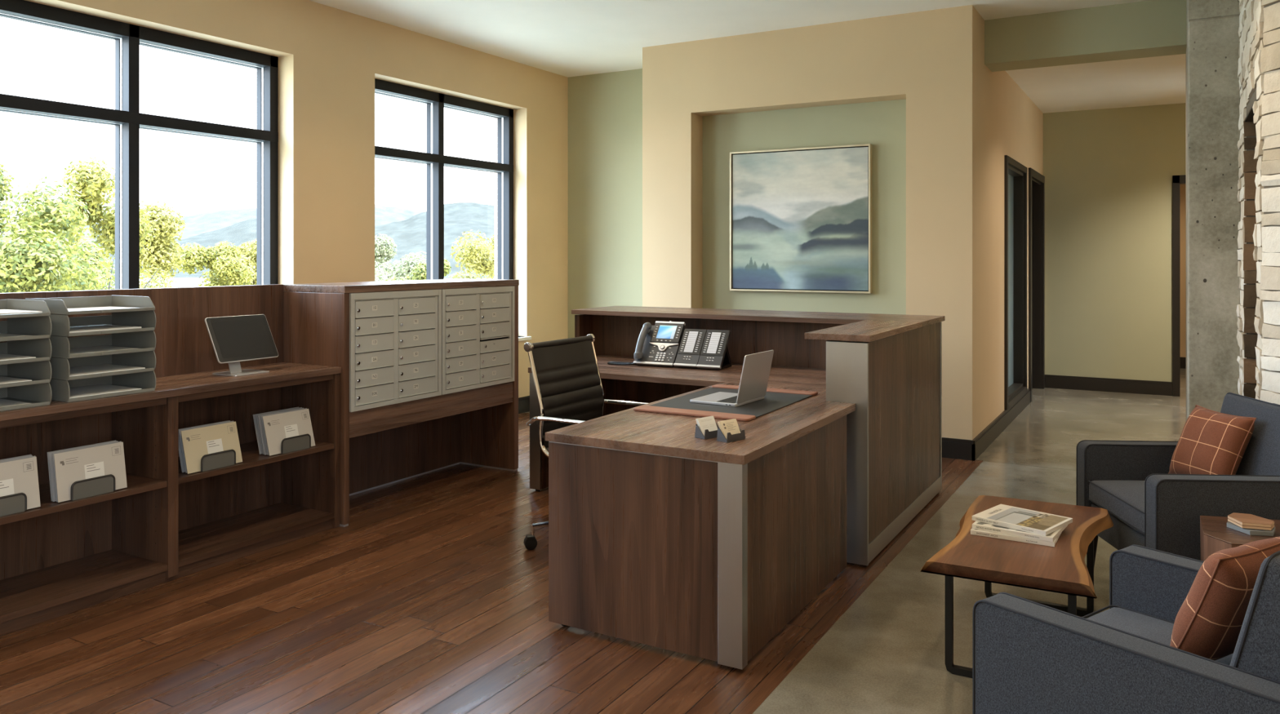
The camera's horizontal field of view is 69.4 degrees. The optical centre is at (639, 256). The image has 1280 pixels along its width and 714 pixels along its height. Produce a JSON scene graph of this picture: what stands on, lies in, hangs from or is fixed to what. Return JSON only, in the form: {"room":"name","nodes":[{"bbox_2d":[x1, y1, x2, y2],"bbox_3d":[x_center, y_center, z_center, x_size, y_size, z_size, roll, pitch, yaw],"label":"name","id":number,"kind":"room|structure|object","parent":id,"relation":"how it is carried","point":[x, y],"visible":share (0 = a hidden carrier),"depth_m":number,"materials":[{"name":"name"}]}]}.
{"room":"office reception area","nodes":[
{"label":"office reception area","id":0,"kind":"room"},
{"bbox_2d":[25,0,568,398],"bbox_3d":[-1.555,-0.170,8.037,0.250,3.240,16.000,0,0,30],"label":"wall","id":1,"kind":"structure","parent":0,"point":[331,59],"depth_m":6.80,"materials":[{"name":"beige paint"}]},
{"bbox_2d":[0,0,278,289],"bbox_3d":[-3.094,-0.318,5.545,0.137,2.136,2.106,0,0,30],"label":"window","id":2,"kind":"structure","parent":1,"relation":"in","point":[126,117],"depth_m":5.55,"materials":[{"name":"black metal"}]},
{"bbox_2d":[374,78,513,279],"bbox_3d":[-1.725,-0.318,7.935,0.137,2.136,1.905,0,0,30],"label":"window","id":3,"kind":"structure","parent":1,"relation":"in","point":[434,158],"depth_m":7.89,"materials":[{"name":"black metal"}]},
{"bbox_2d":[518,395,529,413],"bbox_3d":[-3.014,1.379,5.219,0.020,0.142,9.260,0,0,30],"label":"baseboard","id":4,"kind":"structure","parent":1,"relation":"attached to","point":[524,402],"depth_m":8.59,"materials":[{"name":"black paint"}]},
{"bbox_2d":[0,413,982,713],"bbox_3d":[-1.662,1.510,4.008,4.571,0.120,8.503,0,0,30],"label":"floor","id":5,"kind":"structure","parent":0,"point":[432,598],"depth_m":3.53,"materials":[{"name":"brown wood"}]},
{"bbox_2d":[0,284,341,635],"bbox_3d":[-2.361,0.803,4.120,0.497,1.293,2.202,0,0,30],"label":"bookcase","id":6,"kind":"object","parent":5,"relation":"on","point":[57,559],"visible":0.78,"depth_m":4.30,"materials":[{"name":"brown wood"}]},
{"bbox_2d":[0,493,26,516],"bbox_3d":[-2.503,0.959,3.578,0.135,0.079,0.184,0,0,30],"label":"holder","id":7,"kind":"object","parent":6,"relation":"on","point":[14,504],"visible":0.98,"depth_m":3.58,"materials":[{"name":"grey metal"}]},
{"bbox_2d":[0,457,40,509],"bbox_3d":[-2.466,0.898,3.560,0.033,0.195,0.285,0,0,30],"label":"envelope","id":8,"kind":"object","parent":7,"relation":"in","point":[20,476],"visible":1,"depth_m":3.63,"materials":[{"name":"beige paper"}]},
{"bbox_2d":[0,382,52,411],"bbox_3d":[-2.580,0.549,3.608,0.333,0.088,0.376,0,0,30],"label":"tray","id":9,"kind":"object","parent":6,"relation":"on","point":[39,394],"visible":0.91,"depth_m":3.74,"materials":[{"name":"grey plastic"}]},
{"bbox_2d":[0,399,31,407],"bbox_3d":[-2.589,0.585,3.591,0.284,0.004,0.308,0,0,30],"label":"paper stack","id":10,"kind":"object","parent":9,"relation":"in","point":[3,402],"visible":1,"depth_m":3.66,"materials":[{"name":"white paper"}]},
{"bbox_2d":[0,376,31,384],"bbox_3d":[-2.592,0.493,3.587,0.284,0.010,0.296,0,0,30],"label":"paper stack","id":11,"kind":"object","parent":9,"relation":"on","point":[3,380],"visible":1,"depth_m":3.63,"materials":[{"name":"white paper"}]},
{"bbox_2d":[0,360,52,388],"bbox_3d":[-2.580,0.460,3.608,0.333,0.088,0.376,0,0,30],"label":"tray","id":12,"kind":"object","parent":9,"relation":"on","point":[39,372],"visible":0.78,"depth_m":3.74,"materials":[{"name":"grey plastic"}]},
{"bbox_2d":[0,337,52,364],"bbox_3d":[-2.580,0.371,3.608,0.333,0.088,0.376,0,0,30],"label":"tray","id":13,"kind":"object","parent":12,"relation":"on","point":[41,348],"visible":0.69,"depth_m":3.74,"materials":[{"name":"grey plastic"}]},
{"bbox_2d":[0,353,35,361],"bbox_3d":[-2.588,0.403,3.593,0.284,0.011,0.311,0,0,30],"label":"paper stack","id":14,"kind":"object","parent":13,"relation":"in","point":[2,357],"visible":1,"depth_m":3.65,"materials":[{"name":"white paper"}]},
{"bbox_2d":[0,315,52,342],"bbox_3d":[-2.580,0.282,3.608,0.333,0.088,0.376,0,0,30],"label":"tray","id":15,"kind":"object","parent":13,"relation":"on","point":[38,327],"visible":0.79,"depth_m":3.75,"materials":[{"name":"grey plastic"}]},
{"bbox_2d":[0,298,50,318],"bbox_3d":[-2.583,0.207,3.610,0.326,0.060,0.376,0,0,30],"label":"tray","id":16,"kind":"object","parent":15,"relation":"on","point":[9,304],"visible":0.75,"depth_m":3.75,"materials":[{"name":"grey plastic"}]},
{"bbox_2d":[0,309,42,315],"bbox_3d":[-2.582,0.225,3.603,0.284,0.013,0.335,0,0,30],"label":"paper stack","id":17,"kind":"object","parent":16,"relation":"in","point":[2,312],"visible":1,"depth_m":3.65,"materials":[{"name":"white paper"}]},
{"bbox_2d":[71,474,115,501],"bbox_3d":[-2.329,0.959,3.881,0.135,0.079,0.184,0,0,30],"label":"holder","id":18,"kind":"object","parent":6,"relation":"on","point":[94,486],"visible":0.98,"depth_m":3.85,"materials":[{"name":"grey metal"}]},
{"bbox_2d":[47,440,115,501],"bbox_3d":[-2.333,0.897,3.887,0.033,0.196,0.285,0,0,30],"label":"envelope","id":19,"kind":"object","parent":18,"relation":"in","point":[111,441],"visible":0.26,"depth_m":3.77,"materials":[{"name":"grey paper"}]},
{"bbox_2d":[48,440,117,502],"bbox_3d":[-2.320,0.898,3.877,0.033,0.195,0.285,0,0,30],"label":"envelope","id":20,"kind":"object","parent":18,"relation":"in","point":[51,460],"visible":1,"depth_m":3.76,"materials":[{"name":"grey paper"}]},
{"bbox_2d":[52,441,121,502],"bbox_3d":[-2.304,0.898,3.875,0.033,0.194,0.285,0,0,30],"label":"envelope","id":21,"kind":"object","parent":18,"relation":"in","point":[117,442],"visible":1,"depth_m":3.76,"materials":[{"name":"grey paper"}]},
{"bbox_2d":[53,442,127,502],"bbox_3d":[-2.291,0.899,3.865,0.033,0.193,0.285,0,0,30],"label":"envelope","id":22,"kind":"object","parent":18,"relation":"in","point":[71,467],"visible":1,"depth_m":3.86,"materials":[{"name":"beige paper"}]},
{"bbox_2d":[49,371,156,402],"bbox_3d":[-2.362,0.549,3.988,0.333,0.088,0.376,0,0,30],"label":"tray","id":23,"kind":"object","parent":6,"relation":"on","point":[146,381],"visible":0.67,"depth_m":4.08,"materials":[{"name":"grey plastic"}]},
{"bbox_2d":[48,351,156,380],"bbox_3d":[-2.362,0.460,3.988,0.333,0.088,0.376,0,0,30],"label":"tray","id":24,"kind":"object","parent":23,"relation":"on","point":[60,367],"visible":0.67,"depth_m":4.08,"materials":[{"name":"grey plastic"}]},
{"bbox_2d":[48,330,156,358],"bbox_3d":[-2.362,0.371,3.988,0.333,0.088,0.376,0,0,30],"label":"tray","id":25,"kind":"object","parent":24,"relation":"on","point":[144,341],"visible":0.69,"depth_m":4.09,"materials":[{"name":"grey plastic"}]},
{"bbox_2d":[48,310,156,337],"bbox_3d":[-2.362,0.282,3.988,0.333,0.088,0.376,0,0,30],"label":"tray","id":26,"kind":"object","parent":25,"relation":"on","point":[61,324],"visible":0.66,"depth_m":4.09,"materials":[{"name":"grey plastic"}]},
{"bbox_2d":[25,295,155,315],"bbox_3d":[-2.365,0.207,3.990,0.326,0.060,0.376,0,0,30],"label":"tray","id":27,"kind":"object","parent":26,"relation":"on","point":[60,305],"visible":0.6,"depth_m":4.09,"materials":[{"name":"grey plastic"}]},
{"bbox_2d":[67,306,133,311],"bbox_3d":[-2.365,0.229,3.983,0.284,0.004,0.335,0,0,30],"label":"paper stack","id":28,"kind":"object","parent":27,"relation":"in","point":[109,307],"visible":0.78,"depth_m":4.00,"materials":[{"name":"white paper"}]},
{"bbox_2d":[69,324,141,333],"bbox_3d":[-2.372,0.314,3.971,0.284,0.013,0.306,0,0,30],"label":"paper stack","id":29,"kind":"object","parent":26,"relation":"in","point":[92,327],"visible":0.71,"depth_m":3.98,"materials":[{"name":"white paper"}]},
{"bbox_2d":[69,345,137,355],"bbox_3d":[-2.371,0.406,3.972,0.284,0.006,0.310,0,0,30],"label":"paper stack","id":30,"kind":"object","parent":25,"relation":"in","point":[95,348],"visible":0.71,"depth_m":3.99,"materials":[{"name":"white paper"}]},
{"bbox_2d":[69,364,145,377],"bbox_3d":[-2.368,0.492,3.978,0.284,0.011,0.322,0,0,30],"label":"paper stack","id":31,"kind":"object","parent":24,"relation":"in","point":[104,368],"visible":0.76,"depth_m":3.98,"materials":[{"name":"white paper"}]},
{"bbox_2d":[69,384,141,398],"bbox_3d":[-2.372,0.582,3.971,0.284,0.010,0.306,0,0,30],"label":"paper stack","id":32,"kind":"object","parent":23,"relation":"in","point":[86,391],"visible":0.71,"depth_m":3.99,"materials":[{"name":"white paper"}]},
{"bbox_2d":[0,362,341,421],"bbox_3d":[-2.343,0.610,4.110,0.457,0.033,2.202,0,0,30],"label":"countertop","id":33,"kind":"structure","parent":6,"relation":"on","point":[177,385],"depth_m":4.32,"materials":[{"name":"brown wood"}]},
{"bbox_2d":[200,449,235,471],"bbox_3d":[-2.039,0.959,4.388,0.135,0.079,0.184,0,0,30],"label":"holder","id":34,"kind":"object","parent":6,"relation":"on","point":[226,458],"visible":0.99,"depth_m":4.35,"materials":[{"name":"grey metal"}]},
{"bbox_2d":[177,420,230,472],"bbox_3d":[-2.055,0.899,4.389,0.054,0.193,0.288,0,0,30],"label":"envelope","id":35,"kind":"object","parent":34,"relation":"in","point":[181,460],"visible":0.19,"depth_m":4.27,"materials":[{"name":"grey paper"}]},
{"bbox_2d":[178,421,233,473],"bbox_3d":[-2.034,0.899,4.380,0.053,0.192,0.288,0,0,30],"label":"envelope","id":36,"kind":"object","parent":34,"relation":"in","point":[180,431],"visible":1,"depth_m":4.27,"materials":[{"name":"grey paper"}]},
{"bbox_2d":[181,422,242,474],"bbox_3d":[-2.017,0.900,4.364,0.053,0.191,0.288,0,0,30],"label":"envelope","id":37,"kind":"object","parent":34,"relation":"in","point":[199,442],"visible":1,"depth_m":4.35,"materials":[{"name":"beige paper"}]},
{"bbox_2d":[204,314,278,377],"bbox_3d":[-2.010,0.448,4.689,0.185,0.289,0.352,0,0,30],"label":"monitor","id":38,"kind":"object","parent":6,"relation":"on","point":[234,340],"visible":1,"depth_m":4.67,"materials":[{"name":"silver metal"}]},
{"bbox_2d":[280,434,311,453],"bbox_3d":[-1.817,0.959,4.775,0.135,0.079,0.184,0,0,30],"label":"holder","id":39,"kind":"object","parent":6,"relation":"on","point":[300,442],"visible":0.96,"depth_m":4.74,"materials":[{"name":"grey metal"}]},
{"bbox_2d":[253,407,298,454],"bbox_3d":[-1.863,0.898,4.784,0.054,0.195,0.285,0,0,30],"label":"envelope","id":40,"kind":"object","parent":39,"relation":"in","point":[254,415],"visible":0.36,"depth_m":4.67,"materials":[{"name":"grey paper"}]},
{"bbox_2d":[257,408,303,455],"bbox_3d":[-1.830,0.899,4.765,0.054,0.193,0.285,0,0,30],"label":"envelope","id":41,"kind":"object","parent":39,"relation":"in","point":[259,416],"visible":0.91,"depth_m":4.65,"materials":[{"name":"grey paper"}]},
{"bbox_2d":[261,408,306,455],"bbox_3d":[-1.812,0.899,4.759,0.053,0.192,0.285,0,0,30],"label":"envelope","id":42,"kind":"object","parent":39,"relation":"in","point":[263,425],"visible":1,"depth_m":4.65,"materials":[{"name":"grey paper"}]},
{"bbox_2d":[262,408,315,456],"bbox_3d":[-1.798,0.900,4.747,0.053,0.191,0.285,0,0,30],"label":"envelope","id":43,"kind":"object","parent":39,"relation":"in","point":[278,427],"visible":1,"depth_m":4.73,"materials":[{"name":"beige paper"}]},
{"bbox_2d":[283,279,519,527],"bbox_3d":[-1.423,0.804,5.734,0.519,1.292,1.526,0,0,30],"label":"cabinet","id":44,"kind":"object","parent":5,"relation":"on","point":[380,446],"visible":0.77,"depth_m":5.69,"materials":[{"name":"brown wood"}]},
{"bbox_2d":[349,289,441,412],"bbox_3d":[-1.560,0.520,5.390,0.435,0.640,0.712,0,0,30],"label":"mailbox","id":45,"kind":"object","parent":44,"relation":"on","point":[395,337],"visible":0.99,"depth_m":5.26,"materials":[{"name":"grey metal"}]},
{"bbox_2d":[434,285,514,395],"bbox_3d":[-1.201,0.520,6.015,0.435,0.640,0.712,0,0,30],"label":"mailbox","id":46,"kind":"object","parent":44,"relation":"on","point":[477,323],"visible":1,"depth_m":5.89,"materials":[{"name":"grey metal"}]},
{"bbox_2d":[523,333,648,550],"bbox_3d":[-0.139,0.938,4.693,0.809,1.023,0.807,0,0,30],"label":"chair","id":47,"kind":"object","parent":5,"relation":"on","point":[569,388],"visible":0.48,"depth_m":4.75,"materials":[{"name":"black leather"}]},
{"bbox_2d":[528,355,855,670],"bbox_3d":[0.046,1.069,4.820,2.168,0.763,2.520,0,0,30],"label":"reception desk","id":48,"kind":"object","parent":5,"relation":"on","point":[661,535],"visible":0.8,"depth_m":3.48,"materials":[{"name":"brown wood"}]},
{"bbox_2d":[607,320,731,370],"bbox_3d":[0.184,0.549,5.808,0.774,0.276,0.257,0,0,23],"label":"desk phone","id":49,"kind":"object","parent":48,"relation":"on","point":[664,344],"visible":1,"depth_m":5.75,"materials":[{"name":"grey plastic"}]},
{"bbox_2d":[545,382,855,465],"bbox_3d":[0.409,0.704,4.120,0.843,0.033,1.665,0,0,30],"label":"countertop","id":50,"kind":"structure","parent":48,"relation":"on","point":[629,429],"depth_m":3.63,"materials":[{"name":"brown wood"}]},
{"bbox_2d":[694,422,719,439],"bbox_3d":[0.262,0.662,3.519,0.104,0.050,0.052,0,0,-43],"label":"card holder","id":51,"kind":"object","parent":48,"relation":"on","point":[698,434],"visible":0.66,"depth_m":3.49,"materials":[{"name":"grey plastic"}]},
{"bbox_2d":[697,416,717,435],"bbox_3d":[0.260,0.648,3.518,0.088,0.067,0.033,0,0,-43],"label":"business card","id":52,"kind":"object","parent":51,"relation":"in","point":[707,423],"visible":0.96,"depth_m":3.52,"materials":[{"name":"white paper"}]},
{"bbox_2d":[633,384,817,422],"bbox_3d":[0.428,0.681,4.358,0.556,0.012,0.892,0,0,30],"label":"desk pad","id":53,"kind":"object","parent":48,"relation":"on","point":[775,399],"visible":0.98,"depth_m":4.21,"materials":[{"name":"black leather"}]},
{"bbox_2d":[689,350,773,407],"bbox_3d":[0.434,0.563,4.356,0.294,0.236,0.303,0,0,33],"label":"laptop","id":54,"kind":"object","parent":53,"relation":"on","point":[756,369],"visible":1,"depth_m":4.29,"materials":[{"name":"silver metal"}]},
{"bbox_2d":[716,427,745,443],"bbox_3d":[0.340,0.662,3.458,0.104,0.050,0.052,0,0,-43],"label":"card holder","id":55,"kind":"object","parent":48,"relation":"on","point":[720,437],"visible":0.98,"depth_m":3.43,"materials":[{"name":"grey plastic"}]},
{"bbox_2d":[720,418,740,439],"bbox_3d":[0.341,0.648,3.460,0.088,0.067,0.033,0,0,-43],"label":"business card","id":56,"kind":"object","parent":55,"relation":"in","point":[731,426],"visible":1,"depth_m":3.46,"materials":[{"name":"beige paper"}]},
{"bbox_2d":[571,306,945,565],"bbox_3d":[0.444,0.902,5.575,2.367,1.071,1.644,0,0,30],"label":"reception desk","id":57,"kind":"object","parent":5,"relation":"on","point":[889,366],"depth_m":5.04,"materials":[{"name":"brown wood"}]},
{"bbox_2d":[494,117,497,279],"bbox_3d":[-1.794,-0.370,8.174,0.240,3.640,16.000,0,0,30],"label":"window frame","id":58,"kind":"structure","parent":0,"point":[495,119],"depth_m":9.05,"materials":[{"name":"black metal"}]},
{"bbox_2d":[568,68,642,338],"bbox_3d":[-0.133,-0.170,8.991,1.370,3.240,0.150,0,0,30],"label":"wall","id":59,"kind":"structure","parent":0,"point":[605,110],"depth_m":9.02,"materials":[{"name":"green paint"}]},
{"bbox_2d":[309,0,1148,77],"bbox_3d":[-0.468,-1.865,3.679,6.970,0.150,9.520,0,0,30],"label":"ceiling","id":60,"kind":"structure","parent":0,"point":[567,38],"depth_m":6.91,"materials":[{"name":"paint"}]},
{"bbox_2d":[984,0,1186,71],"bbox_3d":[3.263,-1.629,6.832,1.350,0.343,0.340,0,0,30],"label":"ceiling beam","id":61,"kind":"structure","parent":60,"relation":"attached to","point":[1150,28],"depth_m":6.68,"materials":[{"name":"green paint"}]},
{"bbox_2d":[642,4,982,439],"bbox_3d":[1.296,-0.170,7.431,2.700,3.240,0.417,0,0,30],"label":"wall","id":62,"kind":"structure","parent":0,"point":[932,60],"depth_m":6.91,"materials":[{"name":"beige paint"}]},
{"bbox_2d":[702,98,906,315],"bbox_3d":[1.351,0.122,7.530,1.788,2.655,0.210,0,0,30],"label":"wall niche","id":63,"kind":"object","parent":62,"relation":"in","point":[882,125],"visible":0.29,"depth_m":7.37,"materials":[{"name":"green paint"}]},
{"bbox_2d":[729,143,871,293],"bbox_3d":[1.271,-0.290,7.424,1.180,1.152,0.052,0,0,30],"label":"painting","id":64,"kind":"object","parent":63,"relation":"attached to","point":[801,218],"visible":1,"depth_m":7.40,"materials":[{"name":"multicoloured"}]},
{"bbox_2d":[942,437,975,461],"bbox_3d":[1.196,1.379,7.236,2.720,0.142,0.020,0,0,30],"label":"baseboard","id":65,"kind":"structure","parent":62,"relation":"attached to","point":[952,448],"depth_m":6.61,"materials":[{"name":"black paint"}]},
{"bbox_2d":[524,368,1186,713],"bbox_3d":[1.193,1.510,6.577,6.970,0.119,15.800,0,0,30],"label":"floor","id":66,"kind":"structure","parent":0,"point":[886,654],"depth_m":3.98,"materials":[{"name":"beige concrete"}]},
{"bbox_2d":[920,495,1113,678],"bbox_3d":[1.466,1.249,3.516,0.557,0.402,1.055,0,0,30],"label":"coffee table","id":67,"kind":"object","parent":66,"relation":"on","point":[1061,568],"visible":0.66,"depth_m":3.22,"materials":[{"name":"brown wood"}]},
{"bbox_2d":[970,528,1062,546],"bbox_3d":[1.436,1.039,3.518,0.292,0.016,0.263,0,0,31],"label":"magazine","id":68,"kind":"object","parent":67,"relation":"on","point":[973,531],"visible":0.34,"depth_m":3.41,"materials":[{"name":"white paper"}]},
{"bbox_2d":[972,521,1067,542],"bbox_3d":[1.446,1.022,3.516,0.286,0.016,0.251,0,0,36],"label":"magazine","id":69,"kind":"object","parent":68,"relation":"on","point":[1052,536],"visible":0.34,"depth_m":3.42,"materials":[{"name":"white paper"}]},
{"bbox_2d":[972,504,1072,536],"bbox_3d":[1.460,1.005,3.535,0.246,0.017,0.282,0,0,-44],"label":"magazine","id":70,"kind":"object","parent":69,"relation":"on","point":[1028,521],"visible":1,"depth_m":3.50,"materials":[{"name":"white paper"}]},
{"bbox_2d":[972,544,1279,713],"bbox_3d":[1.345,1.021,2.150,0.739,0.860,0.800,0,0,-36],"label":"armchair","id":71,"kind":"object","parent":66,"relation":"on","point":[1029,657],"visible":0.98,"depth_m":2.07,"materials":[{"name":"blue fabric"}]},
{"bbox_2d":[1086,607,1233,665],"bbox_3d":[1.248,1.035,2.284,0.554,0.146,0.445,0,0,-36],"label":"seat cushion","id":72,"kind":"object","parent":71,"relation":"on","point":[1153,624],"depth_m":2.48,"materials":[{"name":"grey fabric"}]},
{"bbox_2d":[1169,536,1279,661],"bbox_3d":[1.396,0.806,2.166,0.331,0.310,0.189,0,0,-24],"label":"throw pillow","id":73,"kind":"object","parent":71,"relation":"on","point":[1208,624],"visible":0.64,"depth_m":2.09,"materials":[{"name":"orange fabric"}]},
{"bbox_2d":[1075,392,1279,567],"bbox_3d":[2.345,1.021,3.786,0.800,0.860,0.739,0,0,4],"label":"armchair","id":74,"kind":"object","parent":66,"relation":"on","point":[1148,506],"visible":0.73,"depth_m":3.65,"materials":[{"name":"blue fabric"}]},
{"bbox_2d":[1088,480,1144,535],"bbox_3d":[2.180,1.035,3.798,0.445,0.146,0.554,0,0,4],"label":"seat cushion","id":75,"kind":"object","parent":74,"relation":"on","point":[1123,500],"depth_m":3.82,"materials":[{"name":"grey fabric"}]},
{"bbox_2d":[1168,404,1256,475],"bbox_3d":[2.378,0.798,3.856,0.189,0.304,0.331,0,0,-8],"label":"throw pillow","id":76,"kind":"object","parent":74,"relation":"on","point":[1211,442],"visible":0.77,"depth_m":3.79,"materials":[{"name":"orange fabric"}]},
{"bbox_2d":[1200,515,1279,561],"bbox_3d":[2.155,1.200,3.193,0.375,0.500,0.427,0,0,30],"label":"side table","id":77,"kind":"object","parent":66,"relation":"on","point":[1215,536],"visible":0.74,"depth_m":3.16,"materials":[{"name":"brown wood"}]},
{"bbox_2d":[1226,521,1275,536],"bbox_3d":[2.125,0.942,3.214,0.125,0.015,0.162,0,0,-11],"label":"coaster","id":78,"kind":"object","parent":77,"relation":"on","point":[1248,531],"visible":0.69,"depth_m":3.16,"materials":[{"name":"grey stone"}]},
{"bbox_2d":[1227,518,1274,530],"bbox_3d":[2.123,0.927,3.214,0.136,0.010,0.136,0,0,30],"label":"coaster","id":79,"kind":"object","parent":78,"relation":"on","point":[1228,520],"visible":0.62,"depth_m":3.16,"materials":[{"name":"beige wood"}]},
{"bbox_2d":[1227,512,1274,528],"bbox_3d":[2.123,0.917,3.214,0.136,0.010,0.136,0,0,30],"label":"coaster","id":80,"kind":"object","parent":79,"relation":"on","point":[1243,519],"visible":1,"depth_m":3.19,"materials":[{"name":"beige wood"}]},
{"bbox_2d":[982,18,1043,430],"bbox_3d":[3.487,-0.170,8.691,0.150,3.240,3.950,0,0,30],"label":"wall","id":81,"kind":"structure","parent":0,"point":[1013,124],"depth_m":7.56,"materials":[{"name":"beige paint"}]},
{"bbox_2d":[971,388,1030,461],"bbox_3d":[3.110,1.379,7.861,0.020,0.142,3.007,0,0,30],"label":"baseboard","id":82,"kind":"structure","parent":81,"relation":"attached to","point":[983,440],"depth_m":7.47,"materials":[{"name":"black paint"}]},
{"bbox_2d":[1004,155,1026,409],"bbox_3d":[3.358,0.223,8.443,0.172,2.165,1.280,0,0,30],"label":"door","id":83,"kind":"structure","parent":81,"relation":"in","point":[1015,173],"depth_m":8.89,"materials":[{"name":"black paint"}]},
{"bbox_2d":[1028,167,1044,402],"bbox_3d":[4.090,0.285,9.718,0.174,2.330,1.170,0,0,30],"label":"door","id":84,"kind":"structure","parent":81,"relation":"in","point":[1036,180],"depth_m":10.12,"materials":[{"name":"black paint"}]},
{"bbox_2d":[1005,53,1186,113],"bbox_3d":[3.510,-1.660,10.621,6.970,0.150,6.480,0,0,30],"label":"ceiling","id":85,"kind":"structure","parent":0,"point":[1155,80],"depth_m":8.49,"materials":[{"name":"paint"}]},
{"bbox_2d":[1043,102,1186,382],"bbox_3d":[5.479,-0.077,9.734,2.470,3.055,0.140,0,0,30],"label":"wall","id":86,"kind":"structure","parent":0,"point":[1108,173],"depth_m":9.90,"materials":[{"name":"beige paint"}]},
{"bbox_2d":[1044,374,1172,395],"bbox_3d":[4.993,1.379,9.921,1.240,0.142,0.020,0,0,30],"label":"baseboard","id":87,"kind":"structure","parent":86,"relation":"attached to","point":[1077,383],"depth_m":9.89,"materials":[{"name":"black paint"}]},
{"bbox_2d":[1172,174,1186,396],"bbox_3d":[6.000,0.305,9.433,0.988,2.290,0.185,0,0,30],"label":"door","id":88,"kind":"structure","parent":86,"relation":"in","point":[1177,180],"depth_m":9.58,"materials":[{"name":"black paint"}]},
{"bbox_2d":[1180,184,1186,357],"bbox_3d":[5.095,-0.068,13.187,6.570,3.035,0.150,0,0,30],"label":"wall","id":89,"kind":"structure","parent":0,"point":[1183,187],"depth_m":11.99,"materials":[{"name":"beige paint"}]},
{"bbox_2d":[1186,0,1240,420],"bbox_3d":[3.764,-0.170,6.096,0.274,3.240,1.080,0,0,30],"label":"column","id":90,"kind":"structure","parent":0,"point":[1213,209],"depth_m":5.64,"materials":[{"name":"concrete"}]},
{"bbox_2d":[1236,0,1279,404],"bbox_3d":[3.071,-0.171,4.320,0.422,3.241,2.687,0,0,15],"label":"stone wall","id":91,"kind":"structure","parent":0,"point":[1255,60],"depth_m":4.21,"materials":[{"name":"beige stone"}]},
{"bbox_2d":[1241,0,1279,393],"bbox_3d":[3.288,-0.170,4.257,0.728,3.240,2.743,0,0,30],"label":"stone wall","id":92,"kind":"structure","parent":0,"point":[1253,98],"depth_m":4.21,"materials":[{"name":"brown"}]},
{"label":"outside","id":93,"kind":"structure","parent":0,"visible":0},
{"bbox_2d":[101,278,491,288],"bbox_3d":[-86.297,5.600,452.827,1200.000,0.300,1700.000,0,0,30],"label":"ground","id":94,"kind":"structure","parent":93,"point":[182,282],"depth_m":196.56,"materials":[{"name":"beige"}]},
{"bbox_2d":[0,163,112,293],"bbox_3d":[-8.585,2.085,12.274,2.788,6.748,3.496,0,0,-30],"label":"broadleaf tree","id":95,"kind":"object","parent":94,"relation":"on","point":[20,271],"visible":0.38,"depth_m":11.77,"materials":[{"name":"green plant"}]},
{"bbox_2d":[0,215,115,290],"bbox_3d":[-19.541,2.007,30.483,5.506,6.905,4.625,0,0,42],"label":"broadleaf tree","id":96,"kind":"object","parent":94,"relation":"on","point":[101,272],"visible":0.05,"depth_m":31.55,"materials":[{"name":"green plant"}]},
{"bbox_2d":[9,155,181,290],"bbox_3d":[-10.438,1.783,17.190,3.315,7.352,3.964,0,0,-15],"label":"broadleaf tree","id":97,"kind":"object","parent":94,"relation":"on","point":[91,185],"visible":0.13,"depth_m":17.58,"materials":[{"name":"green plant"}]},
{"bbox_2d":[108,199,204,288],"bbox_3d":[-11.879,2.023,22.839,3.202,6.872,4.220,0,0,24],"label":"broadleaf tree","id":98,"kind":"object","parent":94,"relation":"on","point":[163,253],"visible":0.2,"depth_m":22.55,"materials":[{"name":"green plant"}]},
{"bbox_2d":[176,240,254,286],"bbox_3d":[-15.702,2.441,33.501,3.947,6.039,3.980,0,0,-40],"label":"broadleaf tree","id":99,"kind":"object","parent":94,"relation":"on","point":[224,264],"visible":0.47,"depth_m":33.77,"materials":[{"name":"green plant"}]},
{"bbox_2d":[237,239,256,285],"bbox_3d":[-15.826,2.331,39.032,4.857,6.258,4.616,0,0,-4],"label":"broadleaf tree","id":100,"kind":"object","parent":94,"relation":"on","point":[248,250],"visible":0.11,"depth_m":38.07,"materials":[{"name":"green plant"}]},
{"bbox_2d":[374,257,400,279],"bbox_3d":[-20.236,2.222,60.216,8.149,7.522,14.082,0,0,44],"label":"broadleaf tree","id":101,"kind":"object","parent":94,"relation":"on","point":[389,268],"visible":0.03,"depth_m":60.92,"materials":[{"name":"green plant"}]},
{"bbox_2d":[374,233,426,281],"bbox_3d":[-13.545,2.145,48.047,7.779,6.630,7.608,0,0,-43],"label":"broadleaf tree","id":102,"kind":"object","parent":94,"relation":"on","point":[382,251],"visible":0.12,"depth_m":47.11,"materials":[{"name":"green plant"}]},
{"bbox_2d":[382,258,451,280],"bbox_3d":[-5.570,2.750,23.200,3.102,5.421,2.080,0,0,-18],"label":"broadleaf tree","id":103,"kind":"object","parent":94,"relation":"on","point":[420,273],"visible":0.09,"depth_m":22.69,"materials":[{"name":"green plant"}]},
{"bbox_2d":[448,229,494,279],"bbox_3d":[-4.227,2.437,20.283,3.941,6.047,3.621,0,0,-33],"label":"broadleaf tree","id":104,"kind":"object","parent":94,"relation":"on","point":[481,257],"visible":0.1,"depth_m":19.86,"materials":[{"name":"green plant"}]},
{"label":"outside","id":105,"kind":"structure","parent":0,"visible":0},
{"bbox_2d":[0,204,422,244],"bbox_3d":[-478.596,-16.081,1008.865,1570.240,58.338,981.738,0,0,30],"label":"hill","id":106,"kind":"structure","parent":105,"point":[196,224],"depth_m":730.31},
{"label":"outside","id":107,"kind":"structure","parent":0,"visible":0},
{"bbox_2d":[0,202,494,278],"bbox_3d":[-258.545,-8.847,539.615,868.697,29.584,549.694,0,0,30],"label":"hill","id":108,"kind":"structure","parent":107,"point":[409,236],"depth_m":362.19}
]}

